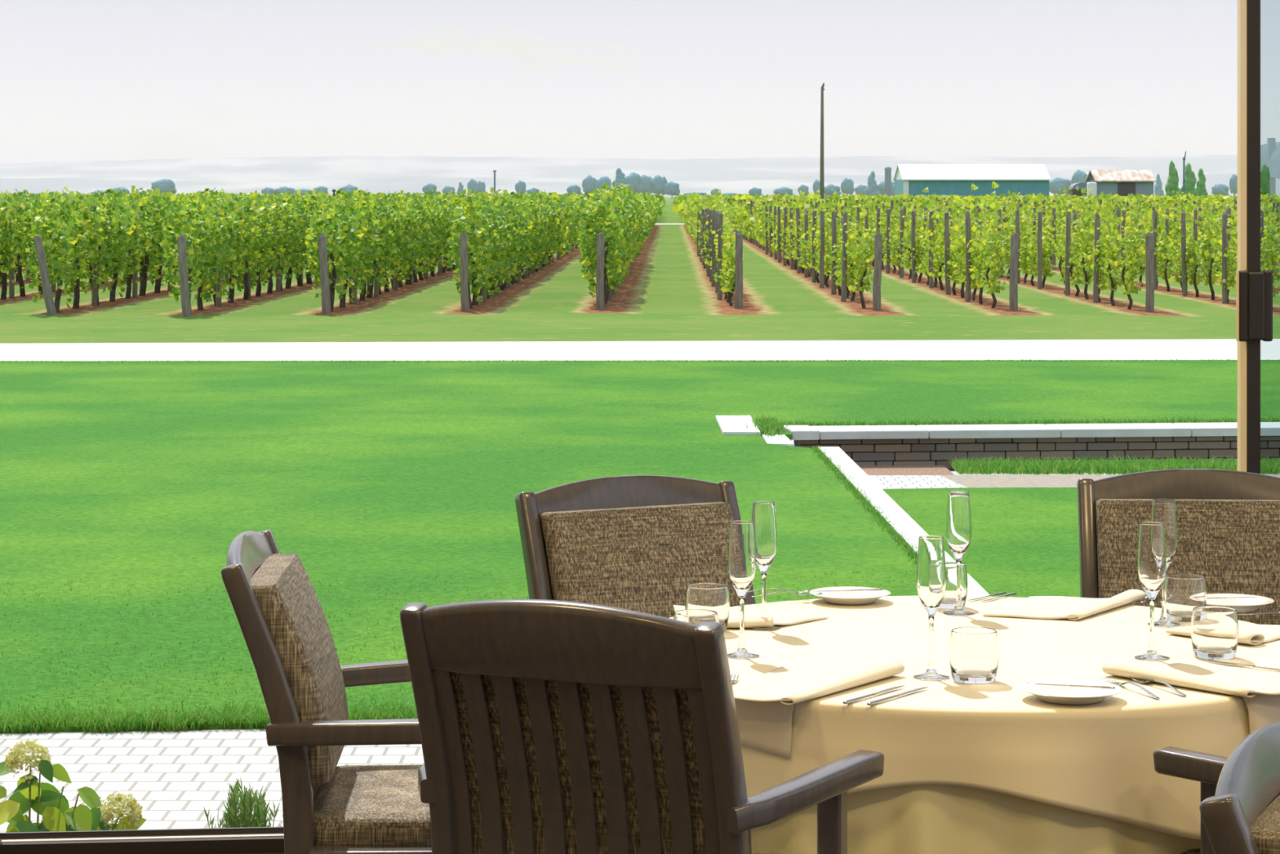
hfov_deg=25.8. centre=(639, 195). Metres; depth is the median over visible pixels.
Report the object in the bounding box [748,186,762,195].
tree
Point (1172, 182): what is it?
conifer
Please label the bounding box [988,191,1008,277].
grapevine
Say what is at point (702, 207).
trellis post
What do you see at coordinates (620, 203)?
grapevine
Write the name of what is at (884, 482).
path
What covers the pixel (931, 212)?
trellis post
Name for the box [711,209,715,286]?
trellis post
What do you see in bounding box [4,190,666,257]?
vines
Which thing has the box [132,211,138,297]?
trellis post
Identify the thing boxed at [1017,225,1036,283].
grapevine
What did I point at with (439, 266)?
trellis post
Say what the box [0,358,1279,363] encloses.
grass
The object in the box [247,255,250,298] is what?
trellis post
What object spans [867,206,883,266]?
grapevine
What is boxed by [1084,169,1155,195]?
shed
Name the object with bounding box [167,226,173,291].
trellis post
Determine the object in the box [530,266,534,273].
trellis post
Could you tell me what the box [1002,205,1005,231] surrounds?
trellis post
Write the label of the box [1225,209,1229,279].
trellis post
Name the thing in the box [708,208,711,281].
trellis post
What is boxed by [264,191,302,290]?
grapevine
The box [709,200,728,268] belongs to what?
grapevine
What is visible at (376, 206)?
grapevine
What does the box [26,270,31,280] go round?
trellis post
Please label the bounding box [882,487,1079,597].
lawn
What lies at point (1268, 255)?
grapevine
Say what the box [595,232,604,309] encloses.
end post
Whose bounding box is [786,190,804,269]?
grapevine
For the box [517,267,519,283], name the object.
trellis post
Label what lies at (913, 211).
trellis post
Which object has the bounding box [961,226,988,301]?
grapevine
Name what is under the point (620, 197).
grapevine
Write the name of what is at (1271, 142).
tower
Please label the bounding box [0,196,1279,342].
ground
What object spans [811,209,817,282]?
trellis post
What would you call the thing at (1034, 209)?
trellis post
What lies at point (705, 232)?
grapevine
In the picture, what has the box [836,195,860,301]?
grapevine
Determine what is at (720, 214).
trellis post
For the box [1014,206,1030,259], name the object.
grapevine
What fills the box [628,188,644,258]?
grapevine
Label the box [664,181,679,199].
tree
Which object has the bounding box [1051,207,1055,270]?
trellis post
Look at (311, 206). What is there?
grapevine
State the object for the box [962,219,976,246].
grapevine
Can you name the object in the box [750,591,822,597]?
fork
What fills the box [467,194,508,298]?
grapevine
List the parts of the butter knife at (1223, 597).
handle, blade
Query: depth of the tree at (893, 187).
1441.09 m
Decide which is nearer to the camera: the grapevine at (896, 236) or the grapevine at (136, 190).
the grapevine at (136, 190)
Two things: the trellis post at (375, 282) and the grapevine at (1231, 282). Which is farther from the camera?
the trellis post at (375, 282)
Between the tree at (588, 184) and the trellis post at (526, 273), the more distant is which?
the tree at (588, 184)
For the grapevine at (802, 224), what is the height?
1.693 m
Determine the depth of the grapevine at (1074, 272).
55.62 m
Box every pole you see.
[493,170,496,193]
[819,82,824,203]
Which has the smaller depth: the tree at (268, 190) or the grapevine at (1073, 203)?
the grapevine at (1073, 203)
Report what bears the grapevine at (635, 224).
on the ground at (667, 295)
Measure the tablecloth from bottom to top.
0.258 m
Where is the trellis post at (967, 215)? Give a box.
[964,212,971,302]
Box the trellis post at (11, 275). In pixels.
[8,213,14,298]
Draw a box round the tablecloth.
[670,595,1279,839]
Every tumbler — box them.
[673,608,719,625]
[684,582,729,631]
[938,561,968,608]
[949,626,999,684]
[1165,573,1206,622]
[1191,605,1238,659]
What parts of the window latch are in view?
plate, plate, plate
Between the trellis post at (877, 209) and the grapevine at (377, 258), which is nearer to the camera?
the grapevine at (377, 258)
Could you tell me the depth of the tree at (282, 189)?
1552.49 m
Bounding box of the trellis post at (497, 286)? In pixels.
[494,267,498,294]
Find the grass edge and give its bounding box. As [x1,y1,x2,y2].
[0,689,417,733]
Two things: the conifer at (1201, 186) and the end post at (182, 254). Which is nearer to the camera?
the end post at (182, 254)
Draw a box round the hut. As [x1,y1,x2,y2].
[1068,182,1086,196]
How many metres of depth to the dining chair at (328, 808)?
5.61 m
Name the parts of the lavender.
stem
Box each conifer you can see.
[457,182,463,194]
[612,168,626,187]
[864,171,879,195]
[1154,173,1164,195]
[1164,160,1181,196]
[1180,162,1199,195]
[1195,168,1208,196]
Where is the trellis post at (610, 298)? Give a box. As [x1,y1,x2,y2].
[606,219,612,300]
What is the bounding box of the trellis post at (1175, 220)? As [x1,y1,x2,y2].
[1173,206,1177,247]
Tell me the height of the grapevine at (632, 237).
2.216 m
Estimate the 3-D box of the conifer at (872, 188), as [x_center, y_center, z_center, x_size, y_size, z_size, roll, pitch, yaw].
[122.163,-5.251,1476.228,7.935,15.011,6.909,0,0,0]
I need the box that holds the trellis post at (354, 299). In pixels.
[351,214,356,304]
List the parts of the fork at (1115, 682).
handle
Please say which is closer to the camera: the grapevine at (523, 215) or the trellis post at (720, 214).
the trellis post at (720, 214)
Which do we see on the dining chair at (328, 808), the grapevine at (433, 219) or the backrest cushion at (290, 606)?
the backrest cushion at (290, 606)
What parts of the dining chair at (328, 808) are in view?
crest rail, rail, armrest, rail, armrest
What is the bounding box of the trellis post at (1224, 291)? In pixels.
[1222,212,1227,303]
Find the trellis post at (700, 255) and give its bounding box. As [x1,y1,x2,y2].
[699,205,703,262]
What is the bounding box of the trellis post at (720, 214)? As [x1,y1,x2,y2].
[717,212,723,299]
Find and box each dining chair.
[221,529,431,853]
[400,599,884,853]
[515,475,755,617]
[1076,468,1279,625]
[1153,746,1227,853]
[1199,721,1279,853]
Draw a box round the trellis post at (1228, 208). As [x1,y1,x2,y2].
[1227,207,1231,239]
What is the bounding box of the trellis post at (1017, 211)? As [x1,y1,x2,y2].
[1015,209,1020,283]
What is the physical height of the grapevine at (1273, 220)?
1.707 m
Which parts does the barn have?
corner panel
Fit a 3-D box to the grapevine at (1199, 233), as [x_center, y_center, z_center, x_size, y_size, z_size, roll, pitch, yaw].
[13.459,1.118,66.561,0.502,1.831,1.737,0,0,0]
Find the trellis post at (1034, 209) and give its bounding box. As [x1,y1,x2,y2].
[1032,207,1036,239]
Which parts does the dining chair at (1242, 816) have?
crest rail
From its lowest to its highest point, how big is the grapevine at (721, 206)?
2.164 m
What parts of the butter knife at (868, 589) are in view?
blade, handle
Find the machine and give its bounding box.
[1182,151,1186,194]
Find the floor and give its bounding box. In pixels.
[201,851,284,853]
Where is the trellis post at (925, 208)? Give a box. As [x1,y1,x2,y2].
[924,205,927,244]
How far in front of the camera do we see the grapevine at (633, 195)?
74.39 m
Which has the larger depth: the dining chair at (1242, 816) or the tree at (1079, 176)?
the tree at (1079, 176)
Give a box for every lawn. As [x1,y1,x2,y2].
[0,360,1279,733]
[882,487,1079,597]
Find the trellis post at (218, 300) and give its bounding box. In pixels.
[215,213,221,306]
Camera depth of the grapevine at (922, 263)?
62.64 m
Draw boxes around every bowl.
[728,520,755,598]
[751,500,777,573]
[916,535,946,616]
[946,490,971,560]
[1137,521,1166,599]
[1151,497,1177,569]
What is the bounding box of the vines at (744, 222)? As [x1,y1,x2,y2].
[671,192,1279,253]
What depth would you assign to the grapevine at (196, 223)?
47.16 m
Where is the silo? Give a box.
[884,166,891,196]
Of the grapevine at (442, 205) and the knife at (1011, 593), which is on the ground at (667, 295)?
the grapevine at (442, 205)
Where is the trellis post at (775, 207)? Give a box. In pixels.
[773,205,777,259]
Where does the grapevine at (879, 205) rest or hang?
on the ground at (667, 295)
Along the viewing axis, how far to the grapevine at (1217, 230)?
65.25 m
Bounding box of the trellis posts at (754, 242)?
[568,196,1279,252]
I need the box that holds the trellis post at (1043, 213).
[1042,204,1045,226]
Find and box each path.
[654,223,684,224]
[868,475,966,488]
[940,474,1279,487]
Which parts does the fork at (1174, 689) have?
handle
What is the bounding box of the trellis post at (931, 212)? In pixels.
[928,209,933,288]
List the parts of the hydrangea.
stem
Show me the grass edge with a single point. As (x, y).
(23, 723)
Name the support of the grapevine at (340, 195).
on the ground at (667, 295)
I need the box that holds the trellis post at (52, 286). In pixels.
[50,280,56,291]
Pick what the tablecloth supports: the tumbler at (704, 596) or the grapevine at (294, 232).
the tumbler at (704, 596)
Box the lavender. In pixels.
[203,777,283,827]
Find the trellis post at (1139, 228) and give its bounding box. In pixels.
[1137,208,1141,240]
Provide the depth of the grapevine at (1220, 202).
76.73 m
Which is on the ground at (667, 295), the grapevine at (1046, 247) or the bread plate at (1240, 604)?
the grapevine at (1046, 247)
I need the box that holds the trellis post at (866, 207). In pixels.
[864,206,868,266]
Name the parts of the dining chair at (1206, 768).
armrest, leg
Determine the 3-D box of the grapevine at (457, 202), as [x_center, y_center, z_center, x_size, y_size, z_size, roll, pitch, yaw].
[-5.077,0.941,74.246,0.892,2.191,2.211,0,0,1]
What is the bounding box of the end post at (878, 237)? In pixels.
[872,233,882,311]
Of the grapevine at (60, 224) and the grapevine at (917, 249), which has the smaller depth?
the grapevine at (60, 224)
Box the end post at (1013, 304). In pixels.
[1008,232,1018,311]
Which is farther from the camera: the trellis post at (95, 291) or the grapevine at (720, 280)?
the grapevine at (720, 280)
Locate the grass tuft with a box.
[742,412,789,438]
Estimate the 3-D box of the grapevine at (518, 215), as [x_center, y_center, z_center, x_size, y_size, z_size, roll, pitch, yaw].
[-2.917,1.026,60.858,0.820,2.034,2.200,0,0,0]
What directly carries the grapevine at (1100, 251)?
on the ground at (667, 295)
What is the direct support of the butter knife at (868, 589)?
on the bread plate at (844, 597)
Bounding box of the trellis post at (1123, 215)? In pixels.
[1120,209,1125,284]
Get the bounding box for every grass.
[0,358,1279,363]
[777,414,1279,426]
[810,445,918,568]
[941,454,1279,475]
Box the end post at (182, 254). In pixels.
[177,235,191,316]
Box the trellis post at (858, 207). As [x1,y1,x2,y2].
[856,206,859,255]
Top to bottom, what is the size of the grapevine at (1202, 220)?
1.935 m
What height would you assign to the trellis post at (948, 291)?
1.770 m
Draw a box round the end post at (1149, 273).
[1145,232,1154,311]
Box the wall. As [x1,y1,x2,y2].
[783,422,1279,471]
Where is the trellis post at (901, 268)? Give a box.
[899,208,903,277]
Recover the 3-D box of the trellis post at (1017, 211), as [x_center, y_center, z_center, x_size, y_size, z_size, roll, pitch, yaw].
[8.622,1.212,63.941,0.101,1.756,0.111,0,0,31]
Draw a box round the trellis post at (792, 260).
[789,207,794,269]
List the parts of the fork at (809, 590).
handle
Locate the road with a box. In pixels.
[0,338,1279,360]
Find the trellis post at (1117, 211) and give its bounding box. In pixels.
[1116,206,1120,266]
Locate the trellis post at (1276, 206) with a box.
[1275,204,1278,229]
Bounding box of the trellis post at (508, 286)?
[506,264,511,288]
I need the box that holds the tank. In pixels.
[1086,182,1097,195]
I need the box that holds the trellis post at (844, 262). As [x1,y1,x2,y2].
[840,212,847,302]
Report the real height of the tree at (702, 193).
3.778 m
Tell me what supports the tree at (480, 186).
on the ground at (667, 295)
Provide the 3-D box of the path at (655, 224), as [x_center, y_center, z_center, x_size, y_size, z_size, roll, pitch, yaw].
[2.000,1.980,193.500,28.000,0.001,7.000,0,0,0]
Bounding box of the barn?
[893,164,1051,196]
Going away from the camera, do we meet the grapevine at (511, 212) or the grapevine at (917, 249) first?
the grapevine at (511, 212)
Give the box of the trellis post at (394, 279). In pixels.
[392,265,397,290]
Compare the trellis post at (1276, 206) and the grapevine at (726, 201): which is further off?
the trellis post at (1276, 206)
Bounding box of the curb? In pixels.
[817,446,989,595]
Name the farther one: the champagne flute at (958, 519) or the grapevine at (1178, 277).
the grapevine at (1178, 277)
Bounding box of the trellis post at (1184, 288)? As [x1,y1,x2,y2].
[1181,211,1187,296]
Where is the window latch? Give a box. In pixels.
[1235,270,1272,341]
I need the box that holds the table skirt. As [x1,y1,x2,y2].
[750,784,1199,853]
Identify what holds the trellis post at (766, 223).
on the ground at (667, 295)
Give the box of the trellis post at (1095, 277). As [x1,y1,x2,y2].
[1093,213,1099,302]
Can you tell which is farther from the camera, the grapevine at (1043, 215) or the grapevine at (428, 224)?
the grapevine at (1043, 215)
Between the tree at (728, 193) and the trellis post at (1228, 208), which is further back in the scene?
the tree at (728, 193)
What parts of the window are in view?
rail, post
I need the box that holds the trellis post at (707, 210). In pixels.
[706,208,709,276]
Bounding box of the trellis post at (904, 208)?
[903,204,906,249]
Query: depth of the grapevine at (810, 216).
66.21 m
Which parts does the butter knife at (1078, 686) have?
blade, handle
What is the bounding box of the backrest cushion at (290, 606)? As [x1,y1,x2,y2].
[249,553,348,788]
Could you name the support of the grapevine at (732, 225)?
on the ground at (667, 295)
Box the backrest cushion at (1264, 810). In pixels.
[1249,795,1279,853]
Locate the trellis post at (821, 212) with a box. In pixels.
[819,210,824,288]
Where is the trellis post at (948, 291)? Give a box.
[944,211,951,294]
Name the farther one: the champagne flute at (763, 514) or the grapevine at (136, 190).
the grapevine at (136, 190)
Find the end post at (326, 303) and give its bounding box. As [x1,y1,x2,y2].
[318,233,330,314]
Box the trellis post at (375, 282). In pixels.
[373,212,380,297]
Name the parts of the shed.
door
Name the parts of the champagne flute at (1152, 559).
stem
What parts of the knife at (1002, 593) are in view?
blade, handle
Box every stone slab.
[715,415,760,435]
[761,434,794,446]
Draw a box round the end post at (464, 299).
[459,233,470,311]
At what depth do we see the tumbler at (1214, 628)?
5.78 m
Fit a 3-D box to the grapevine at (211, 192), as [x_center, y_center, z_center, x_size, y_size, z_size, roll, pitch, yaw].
[-9.845,0.929,64.081,0.861,2.236,2.006,0,0,0]
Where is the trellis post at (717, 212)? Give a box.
[715,210,719,293]
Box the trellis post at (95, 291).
[91,213,98,305]
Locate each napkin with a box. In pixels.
[673,604,828,627]
[732,659,904,758]
[982,589,1146,620]
[1102,659,1279,733]
[1165,623,1279,644]
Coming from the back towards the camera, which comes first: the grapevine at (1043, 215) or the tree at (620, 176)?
the tree at (620, 176)
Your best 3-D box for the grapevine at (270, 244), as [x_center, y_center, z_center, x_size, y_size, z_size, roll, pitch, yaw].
[-7.624,1.037,55.498,0.808,2.012,2.174,0,0,2]
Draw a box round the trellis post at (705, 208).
[704,208,706,272]
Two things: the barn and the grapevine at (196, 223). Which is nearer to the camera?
the grapevine at (196, 223)
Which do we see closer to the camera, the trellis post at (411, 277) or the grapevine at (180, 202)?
the grapevine at (180, 202)
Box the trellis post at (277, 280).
[275,217,280,292]
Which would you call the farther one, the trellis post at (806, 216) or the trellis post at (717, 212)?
the trellis post at (806, 216)
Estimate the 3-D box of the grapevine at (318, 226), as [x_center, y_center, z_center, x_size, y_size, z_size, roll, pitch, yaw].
[-5.379,1.037,48.568,0.810,2.010,2.200,0,0,1]
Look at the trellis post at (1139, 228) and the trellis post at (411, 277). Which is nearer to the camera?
the trellis post at (411, 277)
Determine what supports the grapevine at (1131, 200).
on the ground at (667, 295)
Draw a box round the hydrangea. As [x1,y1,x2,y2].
[0,738,146,832]
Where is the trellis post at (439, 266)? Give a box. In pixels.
[437,254,441,275]
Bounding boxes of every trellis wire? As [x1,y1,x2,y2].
[874,213,1010,240]
[970,213,1145,240]
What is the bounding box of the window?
[0,0,1260,853]
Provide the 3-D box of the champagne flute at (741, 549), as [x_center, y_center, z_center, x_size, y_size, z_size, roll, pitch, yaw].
[0.212,0.819,5.827,0.072,0.279,0.072,0,0,32]
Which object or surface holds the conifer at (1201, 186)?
on the ground at (667, 295)
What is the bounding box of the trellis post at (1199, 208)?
[1198,207,1201,240]
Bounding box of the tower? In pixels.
[1266,137,1275,195]
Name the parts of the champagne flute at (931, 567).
stem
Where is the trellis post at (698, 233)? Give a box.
[697,205,699,256]
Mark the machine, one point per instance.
(1184, 158)
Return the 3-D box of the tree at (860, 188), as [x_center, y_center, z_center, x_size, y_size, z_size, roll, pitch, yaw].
[120.303,-1.989,1524.082,7.681,7.997,7.041,0,0,0]
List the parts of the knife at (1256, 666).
blade, handle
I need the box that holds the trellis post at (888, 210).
[885,208,890,273]
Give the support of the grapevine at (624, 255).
on the ground at (667, 295)
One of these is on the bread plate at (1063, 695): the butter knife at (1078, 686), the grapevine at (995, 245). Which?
the butter knife at (1078, 686)
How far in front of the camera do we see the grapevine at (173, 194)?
59.13 m
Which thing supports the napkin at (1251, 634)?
on the tablecloth
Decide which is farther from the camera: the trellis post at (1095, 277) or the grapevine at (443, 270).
the grapevine at (443, 270)
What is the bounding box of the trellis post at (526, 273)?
[524,259,528,278]
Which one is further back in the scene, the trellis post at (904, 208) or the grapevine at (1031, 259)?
the trellis post at (904, 208)
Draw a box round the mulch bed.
[857,465,954,475]
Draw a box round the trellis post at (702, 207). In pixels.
[701,207,702,265]
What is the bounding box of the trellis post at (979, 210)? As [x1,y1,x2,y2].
[977,208,982,255]
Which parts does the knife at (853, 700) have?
handle, blade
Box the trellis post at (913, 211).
[911,209,915,282]
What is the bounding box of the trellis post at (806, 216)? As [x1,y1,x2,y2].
[804,208,808,277]
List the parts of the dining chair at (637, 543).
crest rail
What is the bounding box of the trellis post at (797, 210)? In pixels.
[795,208,800,273]
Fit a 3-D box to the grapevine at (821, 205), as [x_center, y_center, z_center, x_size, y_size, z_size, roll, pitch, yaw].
[4.123,0.951,62.836,0.523,2.173,1.737,0,0,2]
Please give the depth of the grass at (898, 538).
17.81 m
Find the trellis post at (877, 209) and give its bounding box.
[876,207,879,233]
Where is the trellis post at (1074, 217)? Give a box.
[1072,208,1076,267]
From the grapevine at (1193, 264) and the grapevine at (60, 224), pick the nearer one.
the grapevine at (60, 224)
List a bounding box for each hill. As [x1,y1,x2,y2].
[0,154,1237,182]
[0,173,1279,196]
[1260,142,1279,178]
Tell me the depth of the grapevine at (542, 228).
70.20 m
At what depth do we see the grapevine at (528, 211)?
64.05 m
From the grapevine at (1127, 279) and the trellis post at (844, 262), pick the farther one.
the trellis post at (844, 262)
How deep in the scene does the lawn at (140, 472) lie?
19.94 m
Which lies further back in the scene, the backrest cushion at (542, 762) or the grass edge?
the grass edge
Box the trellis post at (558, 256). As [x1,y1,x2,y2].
[556,248,559,259]
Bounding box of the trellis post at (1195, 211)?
[1193,208,1197,259]
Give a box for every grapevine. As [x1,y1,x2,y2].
[0,192,26,299]
[0,195,20,284]
[0,206,11,268]
[1,189,47,296]
[4,189,26,205]
[7,195,37,281]
[19,188,59,293]
[22,196,38,277]
[23,196,85,312]
[31,191,60,205]
[41,186,104,308]
[60,193,89,277]
[71,194,124,305]
[78,199,99,285]
[84,193,97,205]
[87,187,136,302]
[88,189,119,283]
[105,189,120,206]
[105,196,149,298]
[117,188,134,204]
[120,185,168,295]
[122,195,142,279]
[128,188,155,262]
[139,189,150,197]
[141,188,177,293]
[146,193,164,238]
[152,193,187,287]
[159,192,217,313]
[160,188,175,264]
[173,193,204,270]
[175,200,229,310]
[184,192,211,284]
[199,196,244,306]
[202,187,222,283]
[207,188,255,302]
[223,192,244,271]
[228,198,271,299]
[240,196,282,296]
[244,191,267,262]
[252,194,293,293]
[253,188,269,270]
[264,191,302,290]
[274,194,308,288]
[280,192,295,204]
[284,193,317,285]
[288,190,299,266]
[293,187,322,284]
[302,197,355,311]
[303,190,336,281]
[314,188,367,307]
[320,194,335,249]
[329,191,356,266]
[332,189,377,303]
[350,196,382,301]
[356,189,373,204]
[356,190,394,297]
[373,197,401,294]
[378,193,409,292]
[381,191,416,288]
[386,195,423,287]
[400,190,428,284]
[413,198,432,282]
[417,193,445,278]
[417,194,440,279]
[424,188,451,276]
[430,191,453,274]
[435,191,456,272]
[444,190,463,271]
[446,187,493,308]
[448,191,466,269]
[449,188,499,305]
[467,194,502,295]
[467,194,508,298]
[485,196,511,295]
[489,186,518,293]
[499,197,522,289]
[500,195,524,288]
[502,193,528,285]
[508,191,533,283]
[516,191,541,279]
[516,201,535,280]
[523,195,542,276]
[528,195,546,273]
[528,197,544,275]
[530,194,554,270]
[533,197,549,271]
[534,189,556,268]
[539,191,557,266]
[544,195,559,262]
[547,191,562,264]
[576,187,625,306]
[577,187,629,303]
[587,182,630,291]
[594,186,629,295]
[594,190,630,284]
[606,181,632,284]
[611,180,635,275]
[611,186,633,261]
[613,187,635,279]
[620,183,639,244]
[620,186,639,271]
[620,208,633,279]
[622,190,637,262]
[624,188,639,245]
[626,184,641,258]
[626,186,640,262]
[626,193,637,258]
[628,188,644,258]
[634,204,638,249]
[699,198,710,253]
[701,192,718,257]
[702,189,722,265]
[702,204,713,260]
[703,197,722,258]
[703,198,719,260]
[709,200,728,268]
[711,189,734,293]
[713,200,734,282]
[715,202,743,299]
[717,205,743,302]
[717,226,744,306]
[779,195,793,256]
[782,198,794,265]
[782,204,796,258]
[784,207,796,262]
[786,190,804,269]
[791,198,810,271]
[793,209,809,273]
[796,216,809,266]
[797,221,810,276]
[800,208,817,277]
[805,208,820,272]
[809,208,828,282]
[811,189,830,284]
[814,218,831,287]
[824,191,842,292]
[828,228,841,295]
[832,204,852,297]
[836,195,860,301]
[845,192,874,307]
[860,197,873,253]
[862,195,876,264]
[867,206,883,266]
[869,216,885,255]
[873,202,891,270]
[878,215,898,269]
[883,212,897,273]
[887,206,905,275]
[897,194,912,278]
[903,208,926,279]
[909,205,927,282]
[916,212,937,284]
[920,186,942,287]
[925,200,949,289]
[933,205,962,277]
[940,196,955,229]
[943,204,965,294]
[950,208,959,252]
[951,183,981,297]
[951,200,963,264]
[957,203,974,238]
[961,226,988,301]
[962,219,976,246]
[966,181,1001,304]
[972,205,985,245]
[977,195,991,258]
[977,213,1009,307]
[984,211,1004,258]
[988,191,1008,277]
[1000,215,1020,279]
[1004,190,1026,265]
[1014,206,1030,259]
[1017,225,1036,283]
[1019,193,1037,241]
[1023,209,1037,285]
[1027,203,1037,244]
[1033,204,1057,288]
[1035,198,1052,264]
[1042,209,1058,266]
[1048,210,1079,293]
[1050,186,1072,262]
[1059,220,1092,296]
[1067,201,1090,257]
[1071,185,1101,299]
[1085,198,1111,264]
[1087,203,1111,302]
[1093,193,1111,239]
[1097,191,1128,306]
[1101,200,1118,267]
[1110,195,1130,249]
[1110,209,1145,309]
[1116,201,1138,282]
[1119,200,1133,257]
[1129,192,1152,286]
[1130,195,1145,252]
[1142,199,1168,287]
[1142,200,1152,258]
[1151,206,1168,257]
[1153,224,1177,291]
[1158,200,1181,266]
[1165,212,1194,288]
[1168,206,1193,261]
[1171,189,1191,243]
[1179,229,1208,297]
[1186,199,1206,275]
[1190,199,1213,235]
[1192,204,1220,278]
[1194,213,1222,300]
[1200,199,1222,236]
[1207,214,1222,279]
[1212,217,1237,302]
[1216,202,1233,235]
[1226,211,1263,290]
[1227,208,1237,283]
[1229,202,1237,240]
[1260,188,1279,272]
[1260,223,1279,297]
[1261,205,1273,237]
[1265,207,1279,250]
[1266,219,1279,275]
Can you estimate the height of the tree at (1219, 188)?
8.048 m
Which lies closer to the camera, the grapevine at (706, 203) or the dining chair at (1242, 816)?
the dining chair at (1242, 816)
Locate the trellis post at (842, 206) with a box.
[840,205,844,239]
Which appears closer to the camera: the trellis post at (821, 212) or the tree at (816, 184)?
the trellis post at (821, 212)
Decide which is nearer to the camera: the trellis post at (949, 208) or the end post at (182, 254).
the end post at (182, 254)
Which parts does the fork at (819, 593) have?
handle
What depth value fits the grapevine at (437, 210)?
67.53 m
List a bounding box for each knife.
[813,588,883,591]
[842,685,904,703]
[866,686,928,705]
[967,591,1005,600]
[980,592,1016,601]
[1026,682,1115,688]
[1204,659,1279,671]
[1206,596,1257,599]
[1237,611,1279,614]
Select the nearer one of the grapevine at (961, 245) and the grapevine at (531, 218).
the grapevine at (961, 245)
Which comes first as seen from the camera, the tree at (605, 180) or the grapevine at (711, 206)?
the grapevine at (711, 206)
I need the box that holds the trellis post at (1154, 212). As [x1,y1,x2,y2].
[1152,210,1157,289]
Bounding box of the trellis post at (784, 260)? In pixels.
[782,206,786,266]
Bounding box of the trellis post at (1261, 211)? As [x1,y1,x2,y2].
[1260,210,1264,271]
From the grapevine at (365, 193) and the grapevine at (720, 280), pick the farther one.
the grapevine at (365, 193)
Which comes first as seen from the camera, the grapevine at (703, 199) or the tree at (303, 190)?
the grapevine at (703, 199)
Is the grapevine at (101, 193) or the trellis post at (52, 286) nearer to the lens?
the trellis post at (52, 286)
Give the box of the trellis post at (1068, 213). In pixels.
[1065,211,1071,295]
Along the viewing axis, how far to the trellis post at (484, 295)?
52.62 m
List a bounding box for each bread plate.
[809,586,890,604]
[1017,679,1123,704]
[1206,593,1274,612]
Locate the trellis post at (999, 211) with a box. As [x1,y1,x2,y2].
[996,208,1001,278]
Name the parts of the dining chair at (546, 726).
armrest, crest rail, armrest, leg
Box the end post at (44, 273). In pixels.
[33,235,57,315]
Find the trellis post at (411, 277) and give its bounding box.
[408,211,413,284]
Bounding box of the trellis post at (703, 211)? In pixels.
[702,208,706,268]
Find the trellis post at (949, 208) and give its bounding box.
[947,207,951,229]
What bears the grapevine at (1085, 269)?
on the ground at (667, 295)
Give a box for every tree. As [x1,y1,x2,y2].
[108,186,130,194]
[151,178,177,194]
[261,186,274,194]
[273,186,295,195]
[293,188,313,194]
[314,186,328,194]
[339,184,358,194]
[422,183,436,195]
[441,186,455,194]
[466,178,477,193]
[475,181,485,194]
[515,180,526,194]
[526,187,539,194]
[566,185,582,195]
[582,174,597,192]
[595,176,611,193]
[625,172,642,193]
[641,174,652,193]
[648,174,667,195]
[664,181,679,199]
[684,191,706,195]
[710,188,719,195]
[720,192,738,195]
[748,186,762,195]
[773,186,793,195]
[797,184,808,195]
[813,178,819,195]
[824,183,841,195]
[840,177,854,196]
[853,184,866,195]
[877,180,894,195]
[892,183,894,195]
[1048,177,1071,195]
[1071,168,1087,183]
[1211,183,1229,195]
[1229,173,1237,195]
[1260,163,1270,195]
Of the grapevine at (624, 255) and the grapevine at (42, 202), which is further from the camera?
the grapevine at (42, 202)
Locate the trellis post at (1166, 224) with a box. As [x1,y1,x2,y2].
[1164,208,1168,266]
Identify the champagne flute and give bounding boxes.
[727,520,759,658]
[748,500,780,630]
[913,535,949,679]
[942,490,974,615]
[1134,521,1169,660]
[1147,497,1180,626]
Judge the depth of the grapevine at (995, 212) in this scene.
69.90 m
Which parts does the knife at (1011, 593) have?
blade, handle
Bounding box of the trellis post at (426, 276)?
[423,261,428,279]
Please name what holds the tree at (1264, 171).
on the ground at (667, 295)
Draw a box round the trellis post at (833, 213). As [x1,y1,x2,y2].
[831,211,836,294]
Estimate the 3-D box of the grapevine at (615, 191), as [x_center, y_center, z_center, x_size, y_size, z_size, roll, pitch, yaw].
[-0.632,0.946,56.914,0.853,2.198,2.182,0,0,-3]
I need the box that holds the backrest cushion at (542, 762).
[450,671,706,853]
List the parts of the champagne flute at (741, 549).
stem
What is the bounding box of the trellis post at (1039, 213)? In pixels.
[1037,210,1042,288]
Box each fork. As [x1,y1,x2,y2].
[730,674,738,682]
[747,587,810,593]
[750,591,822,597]
[1102,676,1159,698]
[1128,676,1186,696]
[1133,595,1160,603]
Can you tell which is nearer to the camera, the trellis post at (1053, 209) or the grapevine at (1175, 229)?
the grapevine at (1175, 229)
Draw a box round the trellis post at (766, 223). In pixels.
[764,205,768,254]
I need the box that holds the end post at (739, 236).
[734,231,742,308]
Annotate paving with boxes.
[0,728,424,832]
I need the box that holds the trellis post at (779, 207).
[777,206,781,262]
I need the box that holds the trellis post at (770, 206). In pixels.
[768,205,773,257]
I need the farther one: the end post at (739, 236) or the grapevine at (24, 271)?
the grapevine at (24, 271)
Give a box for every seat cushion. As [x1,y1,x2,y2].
[313,764,431,844]
[751,850,780,853]
[1182,848,1199,853]
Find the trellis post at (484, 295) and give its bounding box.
[481,274,486,302]
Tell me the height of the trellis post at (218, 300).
1.772 m
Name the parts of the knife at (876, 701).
handle, blade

